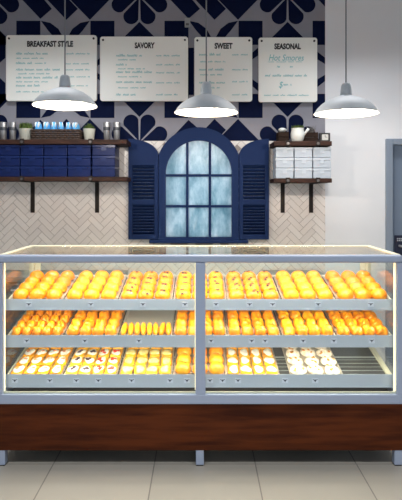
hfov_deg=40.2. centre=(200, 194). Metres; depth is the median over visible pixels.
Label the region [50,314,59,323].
roll
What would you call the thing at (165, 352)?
pastry
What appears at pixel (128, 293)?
bun
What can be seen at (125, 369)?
pastry
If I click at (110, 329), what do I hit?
roll
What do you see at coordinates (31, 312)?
roll
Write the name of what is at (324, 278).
baking tray
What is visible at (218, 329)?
roll
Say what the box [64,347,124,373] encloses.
baking tray
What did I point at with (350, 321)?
roll
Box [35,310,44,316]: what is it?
roll
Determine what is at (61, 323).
roll
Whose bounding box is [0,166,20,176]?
box
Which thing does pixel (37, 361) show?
pastry
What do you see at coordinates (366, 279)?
bun
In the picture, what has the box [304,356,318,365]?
pastry
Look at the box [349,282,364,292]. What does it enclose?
bun
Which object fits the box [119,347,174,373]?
baking tray
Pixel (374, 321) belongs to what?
roll
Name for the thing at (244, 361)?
pastry
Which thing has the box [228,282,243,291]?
bun
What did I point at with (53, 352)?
pastry
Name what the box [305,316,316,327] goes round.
roll
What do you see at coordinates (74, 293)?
bun
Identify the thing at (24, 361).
pastry
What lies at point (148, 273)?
bun
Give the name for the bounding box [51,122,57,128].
packet
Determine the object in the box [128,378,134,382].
price tag
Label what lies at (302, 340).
price tag
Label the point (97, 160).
box
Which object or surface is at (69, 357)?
baking tray
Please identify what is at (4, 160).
box
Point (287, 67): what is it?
menu sign
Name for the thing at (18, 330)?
roll
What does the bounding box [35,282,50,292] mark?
bun
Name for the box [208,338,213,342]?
price tag
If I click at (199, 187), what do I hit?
window
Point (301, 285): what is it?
bun
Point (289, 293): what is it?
bun
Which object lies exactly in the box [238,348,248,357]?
pastry
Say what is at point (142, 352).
pastry
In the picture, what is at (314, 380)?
price tag
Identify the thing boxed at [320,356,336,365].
pastry
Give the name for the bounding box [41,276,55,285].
bun
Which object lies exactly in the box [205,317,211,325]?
roll
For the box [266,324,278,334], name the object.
roll
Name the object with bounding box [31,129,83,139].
wicker basket
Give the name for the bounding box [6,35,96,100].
menu sign
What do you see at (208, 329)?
roll
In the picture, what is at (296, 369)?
pastry
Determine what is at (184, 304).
price tag
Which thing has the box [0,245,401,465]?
display case
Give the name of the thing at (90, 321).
roll
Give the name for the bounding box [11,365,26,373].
pastry
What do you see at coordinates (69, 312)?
roll
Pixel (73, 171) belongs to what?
box
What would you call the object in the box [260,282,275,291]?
bun
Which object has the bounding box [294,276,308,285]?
bun
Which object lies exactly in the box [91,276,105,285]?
bun
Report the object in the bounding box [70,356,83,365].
pastry
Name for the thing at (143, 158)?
window shutter
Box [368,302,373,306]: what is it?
price tag
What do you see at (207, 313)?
roll
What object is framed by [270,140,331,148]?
wall shelf
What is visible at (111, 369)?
pastry
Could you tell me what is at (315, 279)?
bun
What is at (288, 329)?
roll
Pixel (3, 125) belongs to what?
tumbler
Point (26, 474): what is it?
floor
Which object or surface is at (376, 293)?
bun
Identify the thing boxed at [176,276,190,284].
bun
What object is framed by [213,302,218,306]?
price tag
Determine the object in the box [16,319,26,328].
roll
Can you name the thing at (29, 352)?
pastry
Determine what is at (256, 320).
roll
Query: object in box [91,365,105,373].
pastry
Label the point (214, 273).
bun
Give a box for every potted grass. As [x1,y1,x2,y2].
[19,122,32,139]
[83,123,94,139]
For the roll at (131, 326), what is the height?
0.057 m
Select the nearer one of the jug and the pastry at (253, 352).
the pastry at (253, 352)
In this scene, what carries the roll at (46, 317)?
in the baking tray at (74, 312)
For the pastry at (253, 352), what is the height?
0.038 m
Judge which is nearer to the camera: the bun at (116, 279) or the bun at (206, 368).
the bun at (206, 368)
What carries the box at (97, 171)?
on the wall shelf at (31, 180)
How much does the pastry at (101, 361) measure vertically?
0.041 m
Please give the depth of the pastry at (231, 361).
3.40 m
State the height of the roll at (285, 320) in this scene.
0.062 m
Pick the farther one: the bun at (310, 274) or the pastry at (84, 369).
the bun at (310, 274)
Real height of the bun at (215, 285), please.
0.065 m
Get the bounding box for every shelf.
[0,139,130,146]
[0,176,130,212]
[63,310,336,334]
[63,347,384,373]
[64,277,335,298]
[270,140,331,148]
[270,178,331,212]
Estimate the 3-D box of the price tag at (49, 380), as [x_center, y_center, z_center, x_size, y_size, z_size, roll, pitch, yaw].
[-0.891,1.094,3.242,0.036,0.028,0.004,0,0,0]
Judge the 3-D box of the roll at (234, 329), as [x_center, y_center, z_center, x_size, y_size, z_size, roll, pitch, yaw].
[0.203,0.812,3.314,0.072,0.063,0.104,0,0,0]
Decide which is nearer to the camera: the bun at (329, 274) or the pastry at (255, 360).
the pastry at (255, 360)
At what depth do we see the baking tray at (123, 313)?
3.45 m
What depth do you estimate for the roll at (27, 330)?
3.28 m
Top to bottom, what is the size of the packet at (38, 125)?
0.148 m
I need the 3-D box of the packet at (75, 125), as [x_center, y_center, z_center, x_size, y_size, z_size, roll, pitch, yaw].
[-1.024,-0.527,4.531,0.054,0.148,0.096,0,0,16]
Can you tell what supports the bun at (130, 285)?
on the baking tray at (173, 279)
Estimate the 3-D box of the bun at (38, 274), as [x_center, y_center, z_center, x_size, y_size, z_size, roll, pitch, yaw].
[-1.084,0.533,3.636,0.098,0.067,0.101,0,0,10]
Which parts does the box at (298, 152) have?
lid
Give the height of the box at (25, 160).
0.083 m
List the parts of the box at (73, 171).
lid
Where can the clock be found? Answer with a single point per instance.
(322, 136)
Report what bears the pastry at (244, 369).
in the baking tray at (225, 349)
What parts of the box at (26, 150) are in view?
lid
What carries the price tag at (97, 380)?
attached to the display case
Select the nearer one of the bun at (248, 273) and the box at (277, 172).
the bun at (248, 273)
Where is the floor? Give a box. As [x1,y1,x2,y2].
[0,450,401,499]
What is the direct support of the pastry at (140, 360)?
in the baking tray at (148, 356)
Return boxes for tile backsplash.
[0,141,324,274]
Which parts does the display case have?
corner post, leg, rail, corner post, sliding door, price rail, price rail, price rail, shelf frame, shelf frame, glass, shelf frame, leg, rail, wood panel, rail, rail, sliding door, corner post, rail, leg, corner post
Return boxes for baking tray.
[10,275,77,298]
[10,310,76,334]
[10,347,75,373]
[64,310,125,334]
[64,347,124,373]
[65,275,125,298]
[119,275,174,298]
[119,310,174,334]
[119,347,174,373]
[173,310,226,334]
[173,347,226,373]
[174,275,225,298]
[224,347,279,373]
[225,275,279,298]
[225,310,280,334]
[274,275,334,298]
[274,310,334,334]
[282,347,342,373]
[323,275,389,298]
[323,310,389,334]
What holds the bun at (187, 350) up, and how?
in the baking tray at (191, 364)
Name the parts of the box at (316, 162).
lid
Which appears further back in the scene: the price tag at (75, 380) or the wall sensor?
the wall sensor
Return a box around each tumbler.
[0,122,6,139]
[9,122,16,139]
[103,122,109,139]
[113,122,119,139]
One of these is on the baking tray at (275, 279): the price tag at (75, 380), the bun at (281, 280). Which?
the bun at (281, 280)
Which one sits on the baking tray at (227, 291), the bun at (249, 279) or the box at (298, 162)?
the bun at (249, 279)
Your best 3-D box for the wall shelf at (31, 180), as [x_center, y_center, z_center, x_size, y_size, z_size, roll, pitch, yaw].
[-1.346,-0.001,4.535,1.508,0.302,0.298,0,0,0]
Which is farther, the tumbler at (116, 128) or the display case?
the tumbler at (116, 128)
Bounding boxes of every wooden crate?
[276,132,288,140]
[303,132,317,140]
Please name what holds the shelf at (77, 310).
attached to the display case
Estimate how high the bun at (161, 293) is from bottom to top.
0.064 m
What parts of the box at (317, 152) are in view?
lid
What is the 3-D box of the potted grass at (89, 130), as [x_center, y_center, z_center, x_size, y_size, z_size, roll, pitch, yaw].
[-0.921,-0.523,4.528,0.112,0.156,0.109,0,0,37]
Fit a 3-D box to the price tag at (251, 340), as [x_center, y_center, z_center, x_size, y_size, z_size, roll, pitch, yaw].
[0.299,0.860,3.242,0.036,0.028,0.004,0,0,0]
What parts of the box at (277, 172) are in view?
lid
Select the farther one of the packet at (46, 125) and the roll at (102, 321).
the packet at (46, 125)
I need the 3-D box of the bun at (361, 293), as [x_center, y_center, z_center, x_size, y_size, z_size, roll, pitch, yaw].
[0.973,0.596,3.313,0.098,0.067,0.101,0,0,8]
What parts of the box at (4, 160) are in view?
lid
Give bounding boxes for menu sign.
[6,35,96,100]
[100,37,187,100]
[194,37,251,101]
[258,38,316,101]
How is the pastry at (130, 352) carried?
in the baking tray at (148, 356)
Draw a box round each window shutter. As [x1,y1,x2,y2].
[128,139,158,238]
[239,139,268,238]
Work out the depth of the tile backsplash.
4.68 m
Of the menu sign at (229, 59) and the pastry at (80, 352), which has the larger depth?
the menu sign at (229, 59)
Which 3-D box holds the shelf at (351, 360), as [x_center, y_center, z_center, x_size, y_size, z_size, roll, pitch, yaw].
[-0.008,1.046,3.482,2.290,0.094,0.457,0,0,0]
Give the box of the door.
[385,139,401,373]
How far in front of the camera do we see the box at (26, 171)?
4.41 m
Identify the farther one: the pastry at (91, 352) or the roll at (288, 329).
the pastry at (91, 352)
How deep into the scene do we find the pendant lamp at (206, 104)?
3.35 m
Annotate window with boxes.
[149,127,247,242]
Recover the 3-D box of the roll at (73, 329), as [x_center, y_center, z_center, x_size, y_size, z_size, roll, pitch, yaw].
[-0.770,0.812,3.315,0.072,0.064,0.104,0,0,5]
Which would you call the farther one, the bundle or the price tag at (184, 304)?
the bundle
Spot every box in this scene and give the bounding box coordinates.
[0,145,21,155]
[0,156,20,165]
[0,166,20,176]
[20,145,44,155]
[20,156,43,165]
[20,166,43,176]
[44,145,68,155]
[44,156,67,166]
[44,166,67,176]
[68,145,92,155]
[68,156,92,166]
[68,166,91,176]
[92,145,119,156]
[92,156,119,167]
[92,166,118,176]
[273,147,293,158]
[273,158,293,168]
[273,168,293,178]
[293,147,312,157]
[293,158,312,167]
[293,168,312,177]
[312,147,330,157]
[312,158,330,167]
[312,168,330,177]
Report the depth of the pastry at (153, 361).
3.40 m
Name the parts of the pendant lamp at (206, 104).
lamp shade, bulb, cord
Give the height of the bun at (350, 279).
0.067 m
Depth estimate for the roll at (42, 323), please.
3.37 m
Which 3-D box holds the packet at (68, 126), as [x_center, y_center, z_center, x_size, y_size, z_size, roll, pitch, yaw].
[-1.086,-0.527,4.524,0.054,0.148,0.096,-1,0,-9]
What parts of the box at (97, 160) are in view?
lid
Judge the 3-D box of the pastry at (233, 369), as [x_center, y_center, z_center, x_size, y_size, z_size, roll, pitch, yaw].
[0.197,1.056,3.315,0.068,0.038,0.098,0,0,4]
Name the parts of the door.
lock plate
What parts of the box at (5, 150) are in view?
lid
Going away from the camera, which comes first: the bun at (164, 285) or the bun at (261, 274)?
the bun at (164, 285)
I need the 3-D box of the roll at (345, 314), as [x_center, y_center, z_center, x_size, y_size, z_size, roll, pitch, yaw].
[0.933,0.773,3.529,0.071,0.059,0.099,0,0,1]
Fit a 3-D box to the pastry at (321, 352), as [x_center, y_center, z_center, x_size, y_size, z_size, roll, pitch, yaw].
[0.788,1.010,3.526,0.099,0.047,0.094,0,0,7]
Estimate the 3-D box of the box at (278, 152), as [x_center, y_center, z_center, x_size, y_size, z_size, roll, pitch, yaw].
[0.672,-0.342,4.512,0.145,0.081,0.196,0,0,0]
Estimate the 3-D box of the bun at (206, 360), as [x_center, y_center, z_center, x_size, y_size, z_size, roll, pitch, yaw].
[-0.004,1.018,3.419,0.096,0.068,0.103,0,0,-19]
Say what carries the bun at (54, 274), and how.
on the baking tray at (75, 278)
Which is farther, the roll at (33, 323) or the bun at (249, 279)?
the bun at (249, 279)
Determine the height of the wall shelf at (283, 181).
0.290 m
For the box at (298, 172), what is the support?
on the wall shelf at (283, 181)
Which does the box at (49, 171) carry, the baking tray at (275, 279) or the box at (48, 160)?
the box at (48, 160)
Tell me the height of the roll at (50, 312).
0.058 m
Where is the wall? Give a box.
[0,0,401,362]
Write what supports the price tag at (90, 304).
attached to the display case
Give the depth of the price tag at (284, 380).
3.24 m
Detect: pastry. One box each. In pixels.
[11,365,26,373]
[16,356,32,365]
[23,349,36,356]
[23,365,39,373]
[30,357,43,365]
[34,349,49,356]
[36,366,51,373]
[41,357,56,365]
[46,349,60,356]
[49,365,63,373]
[55,356,67,365]
[58,349,72,356]
[65,365,79,373]
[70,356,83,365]
[73,349,87,356]
[78,366,92,373]
[82,357,95,365]
[85,349,99,356]
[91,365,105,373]
[94,356,108,365]
[98,348,110,356]
[104,365,117,373]
[107,357,120,365]
[110,349,122,356]
[120,366,133,373]
[123,357,134,365]
[125,349,137,357]
[134,365,145,373]
[135,357,147,365]
[137,349,149,356]
[146,366,158,373]
[148,357,159,365]
[150,349,160,356]
[159,365,170,373]
[161,349,172,356]
[161,357,171,365]
[226,348,236,356]
[227,357,237,365]
[228,365,238,373]
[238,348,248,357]
[239,356,250,365]
[241,365,251,373]
[250,348,260,356]
[251,356,262,365]
[253,365,264,373]
[261,348,272,356]
[263,357,275,365]
[266,366,277,373]
[286,347,299,356]
[287,356,302,365]
[290,365,306,373]
[300,348,315,356]
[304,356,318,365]
[307,365,322,373]
[316,348,331,356]
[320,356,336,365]
[325,364,339,373]
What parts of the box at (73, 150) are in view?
lid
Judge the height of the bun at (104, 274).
0.066 m
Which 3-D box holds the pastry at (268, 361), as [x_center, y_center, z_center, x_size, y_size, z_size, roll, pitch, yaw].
[0.424,1.036,3.421,0.068,0.037,0.098,0,0,-2]
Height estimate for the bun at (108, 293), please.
0.068 m
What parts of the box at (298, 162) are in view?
lid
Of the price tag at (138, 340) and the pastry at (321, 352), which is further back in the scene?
the pastry at (321, 352)
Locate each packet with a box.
[35,122,42,128]
[43,122,50,128]
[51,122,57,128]
[58,122,64,128]
[65,122,71,128]
[72,122,79,128]
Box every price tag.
[12,378,17,382]
[24,338,29,342]
[26,302,31,306]
[47,378,52,382]
[73,378,78,382]
[82,338,87,342]
[88,302,93,306]
[95,378,100,382]
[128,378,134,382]
[136,338,141,342]
[140,302,145,306]
[167,378,172,382]
[182,302,187,306]
[184,378,189,382]
[207,378,212,382]
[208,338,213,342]
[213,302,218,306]
[219,378,225,382]
[235,378,240,382]
[246,302,252,306]
[249,338,254,342]
[262,338,267,342]
[270,302,275,306]
[282,378,287,382]
[300,338,305,342]
[312,378,317,382]
[315,302,320,306]
[331,338,336,342]
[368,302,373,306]
[369,338,374,342]
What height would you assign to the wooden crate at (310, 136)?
0.081 m
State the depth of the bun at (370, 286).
3.39 m
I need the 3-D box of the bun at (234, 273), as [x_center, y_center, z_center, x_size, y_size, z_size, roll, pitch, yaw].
[0.214,0.533,3.635,0.097,0.067,0.102,0,0,-13]
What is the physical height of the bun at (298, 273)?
0.067 m
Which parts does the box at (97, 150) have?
lid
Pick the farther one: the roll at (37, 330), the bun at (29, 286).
the bun at (29, 286)
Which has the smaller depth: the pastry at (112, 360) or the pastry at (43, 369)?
the pastry at (43, 369)
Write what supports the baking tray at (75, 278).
on the display case
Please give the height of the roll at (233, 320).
0.062 m
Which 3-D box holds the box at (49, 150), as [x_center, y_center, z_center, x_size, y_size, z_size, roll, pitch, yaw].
[-1.168,-0.360,4.536,0.185,0.083,0.246,0,0,0]
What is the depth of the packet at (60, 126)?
4.49 m
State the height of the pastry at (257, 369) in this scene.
0.038 m
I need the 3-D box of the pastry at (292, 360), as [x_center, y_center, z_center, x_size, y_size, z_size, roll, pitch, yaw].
[0.590,1.032,3.427,0.102,0.046,0.092,0,0,44]
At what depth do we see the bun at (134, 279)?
3.50 m
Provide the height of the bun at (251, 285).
0.065 m
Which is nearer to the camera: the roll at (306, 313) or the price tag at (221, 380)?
the price tag at (221, 380)
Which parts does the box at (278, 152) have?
lid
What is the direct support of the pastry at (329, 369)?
in the baking tray at (284, 350)
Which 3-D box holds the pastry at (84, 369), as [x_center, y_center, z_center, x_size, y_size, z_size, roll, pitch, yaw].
[-0.696,1.055,3.314,0.070,0.040,0.098,0,0,3]
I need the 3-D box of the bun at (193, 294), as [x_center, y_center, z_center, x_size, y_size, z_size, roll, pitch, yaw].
[-0.006,0.598,3.314,0.097,0.064,0.101,0,0,-7]
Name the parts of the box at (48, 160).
lid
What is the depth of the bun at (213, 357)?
3.39 m
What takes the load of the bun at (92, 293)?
on the baking tray at (123, 280)
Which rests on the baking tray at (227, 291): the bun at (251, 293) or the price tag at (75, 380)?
the bun at (251, 293)
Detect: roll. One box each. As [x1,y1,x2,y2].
[11,326,22,334]
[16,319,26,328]
[20,314,31,323]
[22,325,32,334]
[26,310,34,317]
[26,319,36,329]
[31,314,40,321]
[32,325,42,334]
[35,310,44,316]
[37,320,46,328]
[40,314,50,322]
[42,326,52,334]
[44,310,53,317]
[46,320,56,328]
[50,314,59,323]
[52,326,63,334]
[53,310,62,317]
[56,320,65,328]
[60,314,69,323]
[63,310,72,316]
[67,324,79,334]
[71,317,82,327]
[75,310,86,319]
[79,324,91,334]
[83,317,94,327]
[87,310,97,319]
[92,324,104,334]
[95,317,106,326]
[99,310,109,319]
[105,324,116,334]
[108,316,119,327]
[111,310,121,319]
[121,322,127,334]
[128,322,133,334]
[134,322,139,334]
[140,322,145,334]
[147,322,152,334]
[153,322,158,334]
[159,322,165,334]
[166,322,170,334]
[175,324,186,334]
[176,310,187,319]
[176,317,187,326]
[188,317,194,325]
[188,324,194,334]
[189,310,194,318]
[205,310,210,318]
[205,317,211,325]
[205,324,212,334]
[212,310,223,319]
[212,317,223,326]
[213,324,224,334]
[227,310,237,319]
[228,316,239,326]
[229,324,240,334]
[238,310,249,319]
[240,317,250,326]
[241,324,253,334]
[250,310,261,319]
[252,317,263,327]
[254,324,265,334]
[262,310,272,319]
[265,317,276,326]
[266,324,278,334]
[278,310,288,319]
[280,316,291,327]
[283,324,294,334]
[289,310,300,319]
[293,316,303,327]
[295,324,307,334]
[302,310,312,320]
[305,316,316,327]
[308,324,319,334]
[313,310,324,320]
[317,317,328,327]
[320,324,332,334]
[328,310,340,319]
[332,317,344,327]
[337,324,348,334]
[340,310,352,319]
[344,317,357,327]
[349,324,362,334]
[352,310,364,319]
[356,317,369,327]
[362,324,374,334]
[364,310,376,319]
[369,317,381,327]
[375,324,387,334]
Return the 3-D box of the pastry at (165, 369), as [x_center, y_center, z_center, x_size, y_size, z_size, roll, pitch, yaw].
[-0.217,1.056,3.316,0.070,0.038,0.095,0,0,-2]
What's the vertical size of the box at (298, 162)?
0.081 m
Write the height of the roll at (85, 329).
0.063 m
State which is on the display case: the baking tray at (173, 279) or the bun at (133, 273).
the baking tray at (173, 279)
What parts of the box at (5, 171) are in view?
lid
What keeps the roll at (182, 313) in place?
in the baking tray at (187, 327)
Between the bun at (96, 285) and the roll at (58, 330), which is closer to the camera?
the roll at (58, 330)
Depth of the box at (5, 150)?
4.41 m
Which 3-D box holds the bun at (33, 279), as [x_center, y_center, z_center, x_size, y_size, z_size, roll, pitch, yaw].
[-1.083,0.554,3.527,0.098,0.067,0.101,0,0,45]
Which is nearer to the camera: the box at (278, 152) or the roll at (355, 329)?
the roll at (355, 329)
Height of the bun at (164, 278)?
0.066 m
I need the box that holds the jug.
[291,125,309,140]
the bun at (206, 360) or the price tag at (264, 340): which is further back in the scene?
the bun at (206, 360)
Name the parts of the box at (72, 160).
lid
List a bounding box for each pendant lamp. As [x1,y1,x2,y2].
[32,0,96,110]
[174,0,237,116]
[313,0,378,117]
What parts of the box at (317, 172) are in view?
lid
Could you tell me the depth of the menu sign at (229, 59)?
4.66 m
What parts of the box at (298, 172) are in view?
lid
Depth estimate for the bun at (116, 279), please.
3.50 m
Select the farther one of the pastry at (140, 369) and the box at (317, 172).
the box at (317, 172)
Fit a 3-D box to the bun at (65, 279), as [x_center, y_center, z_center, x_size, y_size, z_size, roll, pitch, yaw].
[-0.884,0.554,3.530,0.098,0.068,0.101,0,0,39]
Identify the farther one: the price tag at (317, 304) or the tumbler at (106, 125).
the tumbler at (106, 125)
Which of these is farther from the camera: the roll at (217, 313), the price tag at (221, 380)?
the roll at (217, 313)
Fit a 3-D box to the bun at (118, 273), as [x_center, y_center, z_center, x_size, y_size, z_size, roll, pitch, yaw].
[-0.555,0.533,3.637,0.096,0.068,0.104,0,0,-18]
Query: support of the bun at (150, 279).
on the baking tray at (173, 279)
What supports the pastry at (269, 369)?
in the baking tray at (225, 349)
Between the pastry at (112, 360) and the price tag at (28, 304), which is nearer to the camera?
the price tag at (28, 304)
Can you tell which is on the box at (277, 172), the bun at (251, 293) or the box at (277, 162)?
the box at (277, 162)
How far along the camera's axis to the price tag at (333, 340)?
3.24 m
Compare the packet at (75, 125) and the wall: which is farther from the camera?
the wall
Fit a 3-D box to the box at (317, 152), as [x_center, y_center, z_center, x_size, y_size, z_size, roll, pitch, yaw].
[0.973,-0.342,4.510,0.145,0.081,0.196,0,0,0]
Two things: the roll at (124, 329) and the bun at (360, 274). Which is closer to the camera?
the roll at (124, 329)
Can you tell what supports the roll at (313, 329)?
in the baking tray at (276, 313)
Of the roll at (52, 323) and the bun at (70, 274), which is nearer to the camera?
the roll at (52, 323)
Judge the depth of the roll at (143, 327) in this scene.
3.30 m
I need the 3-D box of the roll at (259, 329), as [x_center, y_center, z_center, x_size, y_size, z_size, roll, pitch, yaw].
[0.356,0.812,3.314,0.072,0.063,0.104,0,0,-1]
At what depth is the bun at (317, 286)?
3.39 m
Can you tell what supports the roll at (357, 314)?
in the baking tray at (335, 329)
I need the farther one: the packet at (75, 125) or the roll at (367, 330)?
the packet at (75, 125)
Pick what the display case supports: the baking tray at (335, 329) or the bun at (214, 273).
the baking tray at (335, 329)
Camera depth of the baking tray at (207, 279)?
3.50 m
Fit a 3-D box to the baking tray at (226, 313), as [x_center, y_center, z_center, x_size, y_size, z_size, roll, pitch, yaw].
[0.317,0.802,3.477,0.317,0.098,0.444,0,0,0]
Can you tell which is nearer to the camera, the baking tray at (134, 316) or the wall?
the baking tray at (134, 316)
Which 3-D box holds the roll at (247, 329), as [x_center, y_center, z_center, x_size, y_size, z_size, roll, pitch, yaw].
[0.280,0.813,3.315,0.073,0.062,0.102,0,0,-2]
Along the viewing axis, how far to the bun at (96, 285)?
3.39 m
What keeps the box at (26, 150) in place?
on the box at (25, 160)
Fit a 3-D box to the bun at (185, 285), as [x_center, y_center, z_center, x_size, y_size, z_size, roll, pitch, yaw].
[-0.106,0.575,3.422,0.102,0.066,0.097,0,0,-42]
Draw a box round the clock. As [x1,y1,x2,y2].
[319,133,329,140]
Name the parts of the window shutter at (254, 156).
louvre panel, louvre panel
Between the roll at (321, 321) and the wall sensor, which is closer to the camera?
the roll at (321, 321)
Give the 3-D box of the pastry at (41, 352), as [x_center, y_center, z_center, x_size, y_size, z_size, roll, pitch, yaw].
[-1.021,1.014,3.530,0.069,0.039,0.097,0,0,5]
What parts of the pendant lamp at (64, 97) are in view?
lamp shade, cord, bulb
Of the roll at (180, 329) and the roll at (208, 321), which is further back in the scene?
the roll at (208, 321)
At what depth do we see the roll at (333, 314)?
3.50 m
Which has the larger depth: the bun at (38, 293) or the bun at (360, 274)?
the bun at (360, 274)
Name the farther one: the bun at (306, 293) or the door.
the door
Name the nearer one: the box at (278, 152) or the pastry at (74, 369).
the pastry at (74, 369)
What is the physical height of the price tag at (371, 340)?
0.028 m
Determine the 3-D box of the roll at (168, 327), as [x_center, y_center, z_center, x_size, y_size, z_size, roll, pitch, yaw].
[-0.197,0.812,3.342,0.036,0.056,0.152,0,0,-4]
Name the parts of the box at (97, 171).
lid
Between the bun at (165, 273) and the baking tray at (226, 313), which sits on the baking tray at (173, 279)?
the bun at (165, 273)
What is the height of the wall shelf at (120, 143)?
0.144 m
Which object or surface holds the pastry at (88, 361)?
in the baking tray at (119, 363)
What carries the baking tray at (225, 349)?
on the display case
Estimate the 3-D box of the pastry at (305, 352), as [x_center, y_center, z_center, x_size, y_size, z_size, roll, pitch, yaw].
[0.690,1.011,3.534,0.092,0.046,0.102,0,0,-44]
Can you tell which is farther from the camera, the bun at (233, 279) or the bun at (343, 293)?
the bun at (233, 279)
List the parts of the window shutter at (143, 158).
louvre panel, louvre panel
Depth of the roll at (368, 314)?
3.50 m
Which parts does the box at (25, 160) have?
lid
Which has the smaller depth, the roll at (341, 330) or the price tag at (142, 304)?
the price tag at (142, 304)
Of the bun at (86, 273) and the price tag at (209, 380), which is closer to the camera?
the price tag at (209, 380)
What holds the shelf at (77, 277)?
attached to the display case
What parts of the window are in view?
pane, pane, pane, sill, pane, pane, pane, pane, pane, pane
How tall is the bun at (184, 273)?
0.064 m
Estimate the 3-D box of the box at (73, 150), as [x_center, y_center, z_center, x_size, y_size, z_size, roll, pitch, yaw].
[-0.977,-0.360,4.532,0.185,0.083,0.246,0,0,0]
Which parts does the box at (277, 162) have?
lid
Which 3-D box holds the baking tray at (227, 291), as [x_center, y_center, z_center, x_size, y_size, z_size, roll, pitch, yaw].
[0.317,0.589,3.477,0.317,0.098,0.444,0,0,0]
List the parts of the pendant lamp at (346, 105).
lamp shade, cord, bulb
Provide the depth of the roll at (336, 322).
3.40 m
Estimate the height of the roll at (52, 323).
0.058 m
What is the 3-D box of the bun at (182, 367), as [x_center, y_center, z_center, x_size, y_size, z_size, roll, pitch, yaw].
[-0.107,1.039,3.312,0.095,0.068,0.103,0,0,-28]
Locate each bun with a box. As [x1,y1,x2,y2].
[13,288,28,298]
[18,282,34,292]
[25,276,39,285]
[29,270,44,279]
[29,288,45,298]
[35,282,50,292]
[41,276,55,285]
[44,270,59,280]
[46,288,62,298]
[51,282,66,292]
[56,276,70,285]
[60,270,74,279]
[67,288,82,298]
[72,282,86,292]
[75,276,89,285]
[79,270,93,280]
[84,288,99,298]
[88,282,102,292]
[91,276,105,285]
[95,271,108,279]
[101,288,116,298]
[104,282,118,291]
[107,276,121,285]
[110,270,123,279]
[121,289,136,298]
[123,282,138,291]
[126,276,140,285]
[129,271,143,279]
[138,289,153,298]
[140,282,155,291]
[142,276,156,285]
[143,271,157,279]
[155,289,169,298]
[156,282,171,291]
[158,276,172,284]
[159,271,172,278]
[175,288,190,298]
[175,361,190,373]
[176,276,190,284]
[176,282,191,291]
[176,353,190,363]
[177,347,191,355]
[178,271,191,279]
[192,290,207,298]
[192,364,207,373]
[193,355,207,363]
[208,271,222,279]
[208,282,223,291]
[209,276,223,284]
[209,288,223,298]
[209,347,222,354]
[209,353,223,363]
[209,361,223,373]
[226,270,240,279]
[227,276,241,285]
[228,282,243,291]
[229,288,244,298]
[241,270,255,279]
[243,276,257,285]
[244,282,259,291]
[246,289,261,298]
[257,271,271,279]
[258,276,273,285]
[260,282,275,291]
[262,288,278,298]
[275,270,290,279]
[278,276,292,285]
[280,282,295,291]
[283,288,298,298]
[291,270,305,279]
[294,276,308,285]
[296,282,311,291]
[299,288,315,298]
[306,270,320,279]
[309,276,323,285]
[313,282,328,292]
[317,288,332,298]
[325,270,339,279]
[329,276,344,286]
[332,282,348,292]
[337,288,353,298]
[340,270,355,280]
[345,276,360,285]
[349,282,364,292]
[354,288,370,298]
[356,270,370,279]
[360,276,375,286]
[365,282,381,291]
[370,288,386,298]
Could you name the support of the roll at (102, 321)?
in the baking tray at (123, 313)
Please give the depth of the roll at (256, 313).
3.50 m
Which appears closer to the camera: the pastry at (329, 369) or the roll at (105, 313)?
the pastry at (329, 369)
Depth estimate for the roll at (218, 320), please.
3.39 m
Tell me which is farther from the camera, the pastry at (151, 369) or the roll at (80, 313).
the roll at (80, 313)
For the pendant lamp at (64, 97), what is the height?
1.354 m
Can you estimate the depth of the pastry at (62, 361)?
3.41 m
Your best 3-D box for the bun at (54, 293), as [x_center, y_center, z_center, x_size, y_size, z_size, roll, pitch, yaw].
[-0.882,0.596,3.313,0.101,0.068,0.097,0,0,-41]
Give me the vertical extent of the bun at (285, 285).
0.067 m
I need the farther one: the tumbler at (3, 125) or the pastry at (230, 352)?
the tumbler at (3, 125)
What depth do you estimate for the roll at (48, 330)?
3.28 m
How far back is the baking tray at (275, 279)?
3.46 m
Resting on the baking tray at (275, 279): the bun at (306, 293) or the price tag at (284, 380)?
the bun at (306, 293)
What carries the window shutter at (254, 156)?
attached to the wall
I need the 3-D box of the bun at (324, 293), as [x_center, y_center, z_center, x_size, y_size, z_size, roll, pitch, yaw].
[0.747,0.596,3.313,0.096,0.067,0.103,0,0,-12]
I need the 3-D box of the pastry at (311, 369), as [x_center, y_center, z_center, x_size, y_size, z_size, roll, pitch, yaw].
[0.691,1.053,3.317,0.102,0.046,0.092,0,0,44]
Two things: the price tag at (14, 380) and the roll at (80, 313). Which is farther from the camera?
the roll at (80, 313)
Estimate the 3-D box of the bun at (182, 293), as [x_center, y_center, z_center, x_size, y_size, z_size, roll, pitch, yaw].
[-0.107,0.596,3.317,0.096,0.067,0.103,0,0,-23]
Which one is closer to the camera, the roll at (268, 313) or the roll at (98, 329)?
the roll at (98, 329)
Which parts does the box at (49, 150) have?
lid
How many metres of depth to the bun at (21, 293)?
3.28 m
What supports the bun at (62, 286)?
on the baking tray at (75, 278)
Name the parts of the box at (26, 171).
lid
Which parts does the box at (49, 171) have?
lid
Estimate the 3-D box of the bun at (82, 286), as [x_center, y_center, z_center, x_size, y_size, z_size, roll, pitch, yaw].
[-0.758,0.575,3.422,0.100,0.066,0.098,0,0,29]
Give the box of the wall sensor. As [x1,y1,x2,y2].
[185,18,189,27]
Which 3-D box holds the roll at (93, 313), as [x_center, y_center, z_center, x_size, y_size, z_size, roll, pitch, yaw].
[-0.696,0.771,3.530,0.072,0.063,0.104,0,0,1]
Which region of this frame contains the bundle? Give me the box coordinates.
[278,128,286,131]
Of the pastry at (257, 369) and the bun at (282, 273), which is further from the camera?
the bun at (282, 273)

